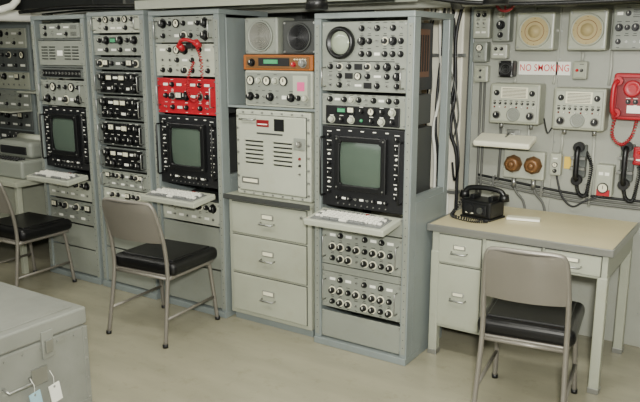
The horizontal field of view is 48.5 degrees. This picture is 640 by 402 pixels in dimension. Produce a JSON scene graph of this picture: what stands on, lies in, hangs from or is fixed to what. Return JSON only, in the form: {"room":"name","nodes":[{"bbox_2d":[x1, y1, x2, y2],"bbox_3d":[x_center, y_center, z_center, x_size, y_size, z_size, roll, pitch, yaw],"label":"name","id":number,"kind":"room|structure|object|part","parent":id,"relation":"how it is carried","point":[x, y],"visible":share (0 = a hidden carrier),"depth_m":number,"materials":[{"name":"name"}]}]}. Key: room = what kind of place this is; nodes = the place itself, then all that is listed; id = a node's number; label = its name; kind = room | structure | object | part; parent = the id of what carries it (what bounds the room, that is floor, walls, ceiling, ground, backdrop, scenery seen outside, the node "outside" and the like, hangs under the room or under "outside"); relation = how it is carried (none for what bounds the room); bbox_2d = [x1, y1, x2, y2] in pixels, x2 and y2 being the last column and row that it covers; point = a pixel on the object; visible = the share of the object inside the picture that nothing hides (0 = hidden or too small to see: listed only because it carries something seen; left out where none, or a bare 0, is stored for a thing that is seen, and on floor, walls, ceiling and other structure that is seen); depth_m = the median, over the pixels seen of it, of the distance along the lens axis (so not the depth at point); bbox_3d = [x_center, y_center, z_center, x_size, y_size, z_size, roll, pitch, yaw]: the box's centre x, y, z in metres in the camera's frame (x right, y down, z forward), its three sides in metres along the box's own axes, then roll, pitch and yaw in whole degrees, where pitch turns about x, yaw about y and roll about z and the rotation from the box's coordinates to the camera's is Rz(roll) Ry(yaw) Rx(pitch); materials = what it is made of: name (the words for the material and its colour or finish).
{"room":"military control room","nodes":[
{"label":"military control room","id":0,"kind":"room"},
{"bbox_2d":[0,238,639,401],"bbox_3d":[-1.146,1.099,3.103,9.000,0.050,5.420,8,14,33],"label":"floor","id":1,"kind":"structure","parent":0,"point":[232,358],"depth_m":3.94,"materials":[{"name":"tile"}]},
{"bbox_2d":[0,22,38,139],"bbox_3d":[-2.741,-0.647,6.524,0.570,1.930,0.540,8,14,33],"label":"equipment rack","id":2,"kind":"object","parent":1,"relation":"on","point":[18,111],"visible":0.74,"depth_m":6.33,"materials":[{"name":"grey metal"}]},
{"bbox_2d":[0,176,45,273],"bbox_3d":[-2.439,0.113,5.865,0.840,0.720,0.650,8,14,33],"label":"side table","id":3,"kind":"object","parent":1,"relation":"on","point":[25,195],"visible":0.31,"depth_m":5.64,"materials":[{"name":"grey metal"}]},
{"bbox_2d":[0,133,42,179],"bbox_3d":[-2.360,-0.377,5.706,0.530,0.305,0.450,8,14,33],"label":"machine","id":4,"kind":"object","parent":3,"relation":"on","point":[20,156],"visible":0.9,"depth_m":5.53,"materials":[{"name":"grey metal"}]},
{"bbox_2d":[0,181,76,286],"bbox_3d":[-2.159,0.207,5.088,0.480,0.866,0.585,7,14,30],"label":"office chair","id":5,"kind":"object","parent":1,"relation":"on","point":[28,227],"visible":0.96,"depth_m":5.00,"materials":[{"name":"black leather"}]},
{"bbox_2d":[0,282,91,401],"bbox_3d":[-1.687,0.760,3.352,0.943,0.509,0.762,8,14,33],"label":"storage chest","id":6,"kind":"object","parent":1,"relation":"on","point":[40,333],"visible":1,"depth_m":3.26,"materials":[{"name":"metal"}]},
{"bbox_2d":[29,379,42,401],"bbox_3d":[-1.264,0.859,3.160,0.010,0.163,0.069,9,15,35],"label":"tag","id":7,"kind":"object","parent":6,"relation":"hanging from","point":[36,396],"visible":1,"depth_m":3.16,"materials":[{"name":"paper"}]},
{"bbox_2d":[48,370,62,401],"bbox_3d":[-1.209,0.842,3.241,0.010,0.163,0.069,9,15,35],"label":"tag","id":8,"kind":"object","parent":6,"relation":"hanging from","point":[55,391],"visible":1,"depth_m":3.25,"materials":[{"name":"paper"}]},
{"bbox_2d":[17,21,78,134],"bbox_3d":[-2.238,-0.582,6.223,0.570,1.930,0.500,8,14,33],"label":"equipment rack","id":9,"kind":"object","parent":1,"relation":"on","point":[51,22],"visible":0.03,"depth_m":6.08,"materials":[{"name":"grey metal"}]},
{"bbox_2d":[30,14,137,284],"bbox_3d":[-1.726,-0.402,5.384,0.590,1.930,0.490,8,14,33],"label":"equipment rack","id":10,"kind":"object","parent":1,"relation":"on","point":[85,244],"depth_m":5.21,"materials":[{"name":"metal"}]},
{"bbox_2d":[26,169,87,185],"bbox_3d":[-1.904,-0.169,5.148,0.470,0.072,0.183,8,14,33],"label":"keyboard","id":11,"kind":"object","parent":10,"relation":"attached to","point":[46,176],"visible":1,"depth_m":5.08,"materials":[{"name":"white plastic"}]},
{"bbox_2d":[49,171,91,201],"bbox_3d":[-1.774,-0.116,5.370,0.500,0.151,0.330,8,14,33],"label":"teletype converter","id":12,"kind":"object","parent":10,"relation":"in","point":[80,191],"visible":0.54,"depth_m":5.25,"materials":[{"name":"metal"}]},
{"bbox_2d":[50,196,93,225],"bbox_3d":[-1.774,0.053,5.407,0.500,0.166,0.329,8,14,33],"label":"receiver","id":13,"kind":"object","parent":10,"relation":"in","point":[77,211],"visible":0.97,"depth_m":5.29,"materials":[{"name":"metal"}]},
{"bbox_2d":[39,23,110,37],"bbox_3d":[-1.764,-1.226,5.130,0.440,0.099,0.321,8,14,33],"label":"receiver","id":14,"kind":"object","parent":10,"relation":"in","point":[59,30],"visible":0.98,"depth_m":5.01,"materials":[{"name":"metal"}]},
{"bbox_2d":[38,41,113,65],"bbox_3d":[-1.767,-1.077,5.175,0.480,0.169,0.303,8,14,33],"label":"vent panel","id":15,"kind":"object","parent":10,"relation":"on","point":[50,52],"visible":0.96,"depth_m":5.05,"materials":[{"name":"metal"}]},
{"bbox_2d":[39,106,114,170],"bbox_3d":[-1.751,-0.490,5.326,0.500,0.445,0.445,8,14,33],"label":"monitor","id":16,"kind":"object","parent":10,"relation":"on","point":[65,127],"visible":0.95,"depth_m":5.16,"materials":[{"name":"black metal"}]},
{"bbox_2d":[38,79,118,106],"bbox_3d":[-1.760,-0.805,5.245,0.500,0.181,0.398,8,14,33],"label":"receiver","id":17,"kind":"object","parent":10,"relation":"in","point":[64,92],"visible":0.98,"depth_m":5.11,"materials":[{"name":"metal"}]},
{"bbox_3d":[-1.752,-0.944,5.227,0.500,0.071,0.370,8,14,33],"label":"patch strip","id":18,"kind":"part","parent":10,"relation":"part of","materials":[{"name":"grey metal"}]},
{"bbox_2d":[86,10,196,299],"bbox_3d":[-1.225,-0.338,5.060,0.550,1.940,0.490,8,14,33],"label":"equipment rack","id":19,"kind":"object","parent":1,"relation":"on","point":[127,282],"visible":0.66,"depth_m":4.90,"materials":[{"name":"metal"}]},
{"bbox_2d":[18,3,162,14],"bbox_3d":[-1.627,-1.374,5.096,1.281,0.044,0.338,8,14,33],"label":"cable bundle","id":20,"kind":"object","parent":19,"relation":"on","point":[70,9],"visible":0.84,"depth_m":5.08,"materials":[{"name":"black rubber"}]},
{"bbox_2d":[90,15,139,32],"bbox_3d":[-1.259,-1.198,4.823,0.460,0.116,0.398,8,14,33],"label":"receiver","id":21,"kind":"object","parent":19,"relation":"in","point":[130,23],"visible":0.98,"depth_m":4.69,"materials":[{"name":"metal"}]},
{"bbox_2d":[95,57,141,69],"bbox_3d":[-1.256,-0.947,4.881,0.460,0.081,0.387,8,14,33],"label":"receiver","id":22,"kind":"object","parent":19,"relation":"in","point":[113,63],"visible":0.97,"depth_m":4.74,"materials":[{"name":"metal"}]},
{"bbox_2d":[97,119,145,148],"bbox_3d":[-1.259,-0.484,4.976,0.460,0.166,0.398,8,14,33],"label":"receiver","id":23,"kind":"object","parent":19,"relation":"in","point":[127,133],"visible":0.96,"depth_m":4.84,"materials":[{"name":"metal"}]},
{"bbox_2d":[99,145,146,172],"bbox_3d":[-1.259,-0.315,5.012,0.460,0.151,0.398,8,14,33],"label":"receiver","id":24,"kind":"object","parent":19,"relation":"in","point":[115,157],"visible":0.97,"depth_m":4.88,"materials":[{"name":"metal"}]},
{"bbox_2d":[100,169,147,192],"bbox_3d":[-1.259,-0.168,5.043,0.460,0.121,0.398,8,14,33],"label":"receiver","id":25,"kind":"object","parent":19,"relation":"in","point":[116,178],"visible":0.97,"depth_m":4.91,"materials":[{"name":"metal"}]},
{"bbox_2d":[103,187,147,202],"bbox_3d":[-1.255,-0.065,5.071,0.460,0.076,0.384,8,14,33],"label":"receiver","id":26,"kind":"object","parent":19,"relation":"in","point":[112,192],"visible":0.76,"depth_m":4.95,"materials":[{"name":"metal"}]},
{"bbox_2d":[94,35,176,54],"bbox_3d":[-1.257,-1.064,4.854,0.460,0.131,0.390,8,14,33],"label":"receiver","id":27,"kind":"object","parent":19,"relation":"in","point":[103,44],"visible":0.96,"depth_m":4.72,"materials":[{"name":"metal"}]},
{"bbox_2d":[94,71,178,95],"bbox_3d":[-1.259,-0.819,4.904,0.460,0.151,0.398,8,14,33],"label":"receiver","id":28,"kind":"object","parent":19,"relation":"in","point":[112,82],"visible":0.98,"depth_m":4.77,"materials":[{"name":"metal"}]},
{"bbox_2d":[95,95,179,121],"bbox_3d":[-1.259,-0.655,4.939,0.460,0.156,0.398,8,14,33],"label":"receiver","id":29,"kind":"object","parent":19,"relation":"in","point":[119,107],"visible":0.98,"depth_m":4.81,"materials":[{"name":"metal"}]},
{"bbox_2d":[102,197,219,348],"bbox_3d":[-0.984,0.367,4.342,0.480,0.866,0.585,6,14,28],"label":"office chair","id":30,"kind":"object","parent":1,"relation":"on","point":[160,258],"visible":1,"depth_m":4.19,"materials":[{"name":"black leather"}]},
{"bbox_2d":[148,9,267,317],"bbox_3d":[-0.716,-0.263,4.732,0.590,1.930,0.490,8,14,33],"label":"equipment rack","id":31,"kind":"object","parent":1,"relation":"on","point":[187,290],"visible":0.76,"depth_m":4.55,"materials":[{"name":"metal"}]},
{"bbox_2d":[140,187,214,208],"bbox_3d":[-0.899,-0.024,4.489,0.460,0.074,0.203,8,14,33],"label":"keyboard","id":32,"kind":"object","parent":31,"relation":"attached to","point":[164,195],"visible":1,"depth_m":4.42,"materials":[{"name":"white plastic"}]},
{"bbox_2d":[156,44,214,76],"bbox_3d":[-0.748,-0.903,4.545,0.500,0.196,0.391,8,14,33],"label":"panel","id":33,"kind":"object","parent":31,"relation":"in","point":[170,61],"visible":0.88,"depth_m":4.41,"materials":[{"name":"metal"}]},
{"bbox_2d":[176,38,203,102],"bbox_3d":[-0.782,-0.795,4.334,0.197,0.389,0.088,8,14,33],"label":"telephone handset","id":34,"kind":"object","parent":33,"relation":"attached to","point":[190,43],"visible":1,"depth_m":4.30,"materials":[{"name":"red plastic"}]},
{"bbox_2d":[163,189,219,226],"bbox_3d":[-0.764,0.038,4.722,0.500,0.151,0.330,8,14,33],"label":"control panel","id":35,"kind":"object","parent":31,"relation":"in","point":[208,213],"visible":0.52,"depth_m":4.60,"materials":[{"name":"metal"}]},
{"bbox_2d":[155,113,237,188],"bbox_3d":[-0.741,-0.350,4.675,0.500,0.445,0.445,8,14,33],"label":"monitor","id":36,"kind":"object","parent":31,"relation":"on","point":[188,142],"visible":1,"depth_m":4.52,"materials":[{"name":"black metal"}]},
{"bbox_2d":[156,76,239,115],"bbox_3d":[-0.750,-0.685,4.589,0.500,0.221,0.398,8,14,33],"label":"control panel","id":37,"kind":"object","parent":31,"relation":"in","point":[172,94],"visible":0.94,"depth_m":4.46,"materials":[{"name":"metal"}]},
{"bbox_2d":[153,15,245,42],"bbox_3d":[-0.750,-1.083,4.504,0.500,0.156,0.398,8,14,33],"label":"receiver","id":38,"kind":"object","parent":31,"relation":"in","point":[167,29],"visible":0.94,"depth_m":4.36,"materials":[{"name":"metal"}]},
{"bbox_2d":[223,190,314,336],"bbox_3d":[-0.191,0.350,4.506,0.644,0.827,0.516,8,14,33],"label":"base cabinet","id":39,"kind":"object","parent":1,"relation":"on","point":[273,249],"visible":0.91,"depth_m":4.30,"materials":[{"name":"metal"}]},
{"bbox_2d":[236,108,339,202],"bbox_3d":[-0.188,-0.301,4.334,0.550,0.518,0.426,8,14,33],"label":"electrical cabinet","id":40,"kind":"object","parent":39,"relation":"on","point":[276,148],"visible":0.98,"depth_m":4.17,"materials":[{"name":"metal"}]},
{"bbox_2d":[225,18,353,111],"bbox_3d":[-0.176,-0.830,4.271,0.660,0.528,0.410,8,14,33],"label":"shelf","id":41,"kind":"object","parent":40,"relation":"on","point":[234,27],"visible":0.19,"depth_m":4.33,"materials":[{"name":"grey metal"}]},
{"bbox_2d":[245,70,314,108],"bbox_3d":[-0.170,-0.670,4.215,0.485,0.207,0.332,8,14,33],"label":"receiver","id":42,"kind":"object","parent":41,"relation":"on","point":[272,88],"visible":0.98,"depth_m":4.08,"materials":[{"name":"grey metal"}]},
{"bbox_2d":[244,54,314,70],"bbox_3d":[-0.180,-0.815,4.177,0.495,0.087,0.313,8,14,33],"label":"receiver","id":43,"kind":"object","parent":42,"relation":"on","point":[291,62],"visible":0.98,"depth_m":4.06,"materials":[{"name":"orange metal"}]},
{"bbox_2d":[245,17,293,53],"bbox_3d":[-0.302,-0.969,4.182,0.240,0.208,0.205,8,14,33],"label":"loudspeaker","id":44,"kind":"object","parent":43,"relation":"on","point":[262,35],"visible":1,"depth_m":4.09,"materials":[{"name":"metal"}]},
{"bbox_2d":[283,20,314,54],"bbox_3d":[-0.079,-0.931,4.053,0.240,0.188,0.185,8,14,33],"label":"loudspeaker","id":45,"kind":"object","parent":43,"relation":"on","point":[298,35],"visible":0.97,"depth_m":3.98,"materials":[{"name":"metal"}]},
{"bbox_2d":[314,10,453,365],"bbox_3d":[0.349,-0.094,4.051,0.600,1.885,0.490,8,14,33],"label":"equipment rack","id":46,"kind":"object","parent":1,"relation":"on","point":[401,342],"visible":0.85,"depth_m":3.92,"materials":[{"name":"metal"}]},
{"bbox_2d":[304,208,400,236],"bbox_3d":[0.169,0.111,3.798,0.490,0.074,0.203,8,14,33],"label":"keyboard","id":47,"kind":"object","parent":46,"relation":"attached to","point":[361,223],"visible":1,"depth_m":3.73,"materials":[{"name":"white plastic"}]},
{"bbox_2d":[322,265,400,321],"bbox_3d":[0.298,0.509,4.102,0.510,0.211,0.338,8,14,33],"label":"control panel","id":48,"kind":"object","parent":46,"relation":"attached to","point":[380,299],"visible":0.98,"depth_m":3.98,"materials":[{"name":"metal"}]},
{"bbox_2d":[322,227,401,276],"bbox_3d":[0.298,0.255,4.047,0.510,0.211,0.338,8,14,33],"label":"control panel","id":49,"kind":"object","parent":46,"relation":"attached to","point":[377,254],"visible":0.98,"depth_m":3.93,"materials":[{"name":"metal"}]},
{"bbox_2d":[320,125,431,214],"bbox_3d":[0.324,-0.203,3.988,0.508,0.445,0.445,8,14,33],"label":"monitor","id":50,"kind":"object","parent":46,"relation":"on","point":[363,167],"visible":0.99,"depth_m":3.84,"materials":[{"name":"black metal"}]},
{"bbox_2d":[321,20,432,92],"bbox_3d":[0.314,-0.782,3.850,0.510,0.361,0.399,8,14,33],"label":"oscilloscope","id":51,"kind":"object","parent":46,"relation":"attached to","point":[359,56],"visible":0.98,"depth_m":3.73,"materials":[{"name":"metal"}]},
{"bbox_2d":[323,91,430,129],"bbox_3d":[0.316,-0.507,3.910,0.510,0.168,0.395,8,14,33],"label":"receiver","id":52,"kind":"object","parent":46,"relation":"in","point":[361,109],"visible":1,"depth_m":3.78,"materials":[{"name":"metal"}]},
{"bbox_2d":[472,246,584,401],"bbox_3d":[0.985,0.581,3.342,0.439,0.866,0.585,6,13,25],"label":"office chair","id":53,"kind":"object","parent":1,"relation":"on","point":[531,305],"visible":1,"depth_m":3.15,"materials":[{"name":"grey metal"}]},
{"bbox_2d":[427,206,639,394],"bbox_3d":[1.173,0.494,3.988,0.972,0.762,0.691,8,14,33],"label":"desk","id":54,"kind":"object","parent":1,"relation":"on","point":[594,247],"visible":0.77,"depth_m":3.84,"materials":[{"name":"grey metal"}]},
{"bbox_2d":[450,185,509,222],"bbox_3d":[0.889,0.007,4.010,0.252,0.184,0.307,-12,17,-43],"label":"desk telephone","id":55,"kind":"object","parent":54,"relation":"on","point":[484,209],"visible":1,"depth_m":3.99,"materials":[{"name":"black plastic"}]},
{"bbox_2d":[506,215,540,221],"bbox_3d":[1.140,0.099,3.981,0.180,0.014,0.060,5,13,21],"label":"notebook","id":56,"kind":"object","parent":54,"relation":"on","point":[509,217],"visible":1,"depth_m":3.97,"materials":[{"name":"white paper"}]},
{"bbox_2d":[0,0,639,346],"bbox_3d":[0.290,-0.457,4.996,9.000,2.200,0.165,8,14,33],"label":"wall","id":57,"kind":"structure","parent":0,"point":[607,151],"depth_m":4.19,"materials":[{"name":"grey paint"}]},
{"bbox_2d":[421,8,465,213],"bbox_3d":[0.766,-0.217,4.492,0.299,1.942,0.148,8,14,33],"label":"cable bundle","id":58,"kind":"object","parent":57,"relation":"attached to","point":[454,97],"visible":0.45,"depth_m":4.39,"materials":[{"name":"black rubber"}]},
{"bbox_2d":[473,42,490,61],"bbox_3d":[0.974,-0.901,4.299,0.090,0.120,0.095,8,14,33],"label":"switch box","id":59,"kind":"object","parent":57,"relation":"attached to","point":[481,50],"visible":1,"depth_m":4.28,"materials":[{"name":"grey metal"}]},
{"bbox_2d":[474,65,490,81],"bbox_3d":[0.987,-0.776,4.338,0.090,0.100,0.060,8,14,33],"label":"junction box","id":60,"kind":"object","parent":57,"relation":"attached to","point":[481,72],"visible":1,"depth_m":4.32,"materials":[{"name":"metal"}]},
{"bbox_2d":[473,9,493,38],"bbox_3d":[0.976,-1.062,4.263,0.105,0.170,0.095,8,14,33],"label":"switch box","id":61,"kind":"object","parent":57,"relation":"attached to","point":[483,18],"visible":0.98,"depth_m":4.24,"materials":[{"name":"grey metal"}]},
{"bbox_2d":[491,44,509,58],"bbox_3d":[1.074,-0.892,4.243,0.100,0.085,0.078,8,14,33],"label":"junction box","id":62,"kind":"object","parent":57,"relation":"attached to","point":[498,51],"visible":1,"depth_m":4.22,"materials":[{"name":"grey metal"}]},
{"bbox_2d":[492,8,514,41],"bbox_3d":[1.075,-1.036,4.191,0.105,0.190,0.112,8,14,33],"label":"switch box","id":63,"kind":"object","parent":57,"relation":"attached to","point":[503,23],"visible":0.91,"depth_m":4.17,"materials":[{"name":"grey metal"}]},
{"bbox_2d":[473,129,536,149],"bbox_3d":[1.115,-0.371,4.232,0.340,0.089,0.240,8,14,33],"label":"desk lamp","id":64,"kind":"object","parent":57,"relation":"attached to","point":[512,139],"visible":1,"depth_m":4.17,"materials":[{"name":"metal"}]},
{"bbox_2d":[498,61,516,76],"bbox_3d":[1.115,-0.786,4.227,0.090,0.095,0.096,8,14,33],"label":"speaker","id":65,"kind":"object","parent":57,"relation":"attached to","point":[506,68],"visible":1,"depth_m":4.20},
{"bbox_2d":[489,82,545,128],"bbox_3d":[1.162,-0.562,4.209,0.300,0.265,0.152,8,14,33],"label":"intercom","id":66,"kind":"object","parent":57,"relation":"attached to","point":[510,103],"visible":1,"depth_m":4.16,"materials":[{"name":"grey metal"}]},
{"bbox_2d":[503,149,546,210],"bbox_3d":[1.228,-0.110,4.285,0.271,0.382,0.114,8,14,33],"label":"box","id":67,"kind":"object","parent":57,"relation":"attached to","point":[522,164],"visible":0.97,"depth_m":4.26,"materials":[{"name":"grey metal"}]},
{"bbox_2d":[515,12,560,49],"bbox_3d":[1.244,-0.970,4.072,0.220,0.210,0.142,8,14,33],"label":"loudspeaker","id":68,"kind":"object","parent":57,"relation":"attached to","point":[535,30],"depth_m":4.02,"materials":[{"name":"beige metal"}]},
{"bbox_2d":[519,61,570,75],"bbox_3d":[1.310,-0.775,4.150,0.300,0.077,0.012,8,14,33],"label":"no smoking sign","id":69,"kind":"object","parent":57,"relation":"attached to","point":[525,67],"visible":1,"depth_m":4.15,"materials":[{"name":"white plastic"}]},
{"bbox_3d":[2.145,-0.188,3.741,2.890,2.200,0.065,8,14,33],"label":"panel","id":70,"kind":"part","parent":57,"relation":"part of","materials":[{"name":"metal"}]},
{"bbox_2d":[475,1,639,209],"bbox_3d":[1.415,-0.470,4.100,1.160,1.601,0.085,8,14,33],"label":"conduit","id":71,"kind":"object","parent":57,"relation":"attached to","point":[493,180],"visible":0.85,"depth_m":4.20,"materials":[{"name":"metal"}]},
{"bbox_2d":[549,152,570,175],"bbox_3d":[1.406,-0.214,4.170,0.110,0.130,0.070,8,14,33],"label":"control box","id":72,"kind":"object","parent":57,"relation":"attached to","point":[556,159],"visible":1,"depth_m":4.17,"materials":[{"name":"grey metal"}]},
{"bbox_2d":[572,61,588,78],"bbox_3d":[1.470,-0.738,4.016,0.080,0.100,0.067,8,14,33],"label":"junction box","id":73,"kind":"object","parent":57,"relation":"attached to","point":[580,70],"visible":1,"depth_m":4.00,"materials":[{"name":"grey metal"}]},
{"bbox_2d":[552,87,610,135],"bbox_3d":[1.469,-0.505,4.014,0.285,0.265,0.152,8,14,33],"label":"intercom","id":74,"kind":"object","parent":57,"relation":"attached to","point":[574,108],"visible":1,"depth_m":3.96,"materials":[{"name":"grey metal"}]},
{"bbox_2d":[570,142,592,197],"bbox_3d":[1.500,-0.177,4.083,0.118,0.326,0.120,8,14,33],"label":"telephone handset","id":75,"kind":"object","parent":57,"relation":"attached to","point":[580,157],"depth_m":4.08,"materials":[{"name":"black plastic"}]},
{"bbox_2d":[567,9,612,49],"bbox_3d":[1.484,-0.942,3.916,0.205,0.220,0.142,8,14,33],"label":"loudspeaker","id":76,"kind":"object","parent":57,"relation":"attached to","point":[589,29],"depth_m":3.87,"materials":[{"name":"beige metal"}]},
{"bbox_2d":[594,163,615,196],"bbox_3d":[1.616,-0.119,4.037,0.095,0.180,0.089,8,14,33],"label":"box","id":77,"kind":"object","parent":57,"relation":"attached to","point":[605,173],"visible":1,"depth_m":4.01,"materials":[{"name":"grey metal"}]},
{"bbox_2d":[610,73,639,145],"bbox_3d":[1.688,-0.493,3.849,0.200,0.390,0.185,8,14,33],"label":"telephone","id":78,"kind":"object","parent":57,"relation":"attached to","point":[625,88],"visible":1,"depth_m":3.82,"materials":[{"name":"red plastic"}]},
{"bbox_2d":[611,4,639,49],"bbox_3d":[1.692,-0.926,3.795,0.235,0.240,0.117,8,14,33],"label":"panel","id":79,"kind":"object","parent":57,"relation":"attached to","point":[626,20],"visible":1,"depth_m":3.79,"materials":[{"name":"grey metal"}]},
{"bbox_2d":[616,141,639,202],"bbox_3d":[1.713,-0.157,3.944,0.118,0.346,0.120,8,14,33],"label":"telephone handset","id":80,"kind":"object","parent":57,"relation":"attached to","point":[626,171],"depth_m":3.94,"materials":[{"name":"black plastic"}]},
{"bbox_2d":[632,146,639,164],"bbox_3d":[1.762,-0.248,3.924,0.060,0.100,0.067,8,14,33],"label":"box","id":81,"kind":"object","parent":57,"relation":"attached to","point":[636,153],"visible":1,"depth_m":3.91,"materials":[{"name":"red metal"}]},
{"bbox_2d":[371,7,469,217],"bbox_3d":[0.636,-0.391,4.684,0.630,2.200,0.115,8,14,33],"label":"wall column","id":82,"kind":"structure","parent":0,"point":[463,35],"depth_m":4.47,"materials":[{"name":"grey metal"}]},
{"bbox_3d":[-1.151,-1.114,2.620,9.000,0.080,5.400,8,14,33],"label":"ceiling","id":83,"kind":"structure","parent":0,"visible":0},
{"bbox_2d":[0,0,49,22],"bbox_3d":[-2.970,-1.421,4.941,1.254,0.298,2.308,8,14,33],"label":"pipe","id":84,"kind":"object","parent":83,"relation":"attached to","point":[7,14],"visible":0.72,"depth_m":5.54,"materials":[{"name":"metal"}]},
{"bbox_2d":[135,0,417,10],"bbox_3d":[-0.335,-1.270,4.149,1.880,0.255,0.270,8,14,33],"label":"cable tray","id":85,"kind":"object","parent":83,"relation":"hanging from","point":[166,5],"visible":0.9,"depth_m":4.25,"materials":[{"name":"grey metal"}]},
{"bbox_2d":[434,0,639,5],"bbox_3d":[1.119,-0.972,3.389,1.417,0.079,0.232,7,14,29],"label":"cable bundle","id":86,"kind":"object","parent":85,"relation":"attached to","point":[462,2],"visible":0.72,"depth_m":3.38,"materials":[{"name":"black rubber"}]},
{"bbox_2d":[305,0,327,9],"bbox_3d":[-0.017,-1.148,3.685,0.120,0.300,0.120,8,14,33],"label":"spotlight","id":87,"kind":"object","parent":83,"relation":"hanging from","point":[310,4],"visible":1,"depth_m":3.67,"materials":[{"name":"black metal"}]},
{"bbox_2d":[74,0,578,13],"bbox_3d":[0.619,-1.251,4.129,6.100,0.285,0.220,8,14,33],"label":"pipe","id":88,"kind":"object","parent":83,"relation":"attached to","point":[420,3],"visible":0.2,"depth_m":4.27,"materials":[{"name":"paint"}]},
{"bbox_2d":[495,5,514,12],"bbox_3d":[0.988,-1.044,3.724,0.114,0.114,0.109,8,14,33],"label":"valve","id":89,"kind":"object","parent":88,"relation":"attached to","point":[505,10],"visible":0.5,"depth_m":3.69,"materials":[{"name":"metal"}]},
{"bbox_2d":[482,0,508,4],"bbox_3d":[0.815,-1.058,3.266,0.120,0.300,0.120,8,14,33],"label":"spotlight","id":90,"kind":"object","parent":83,"relation":"hanging from","point":[485,2],"visible":1,"depth_m":3.25,"materials":[{"name":"black metal"}]}
]}

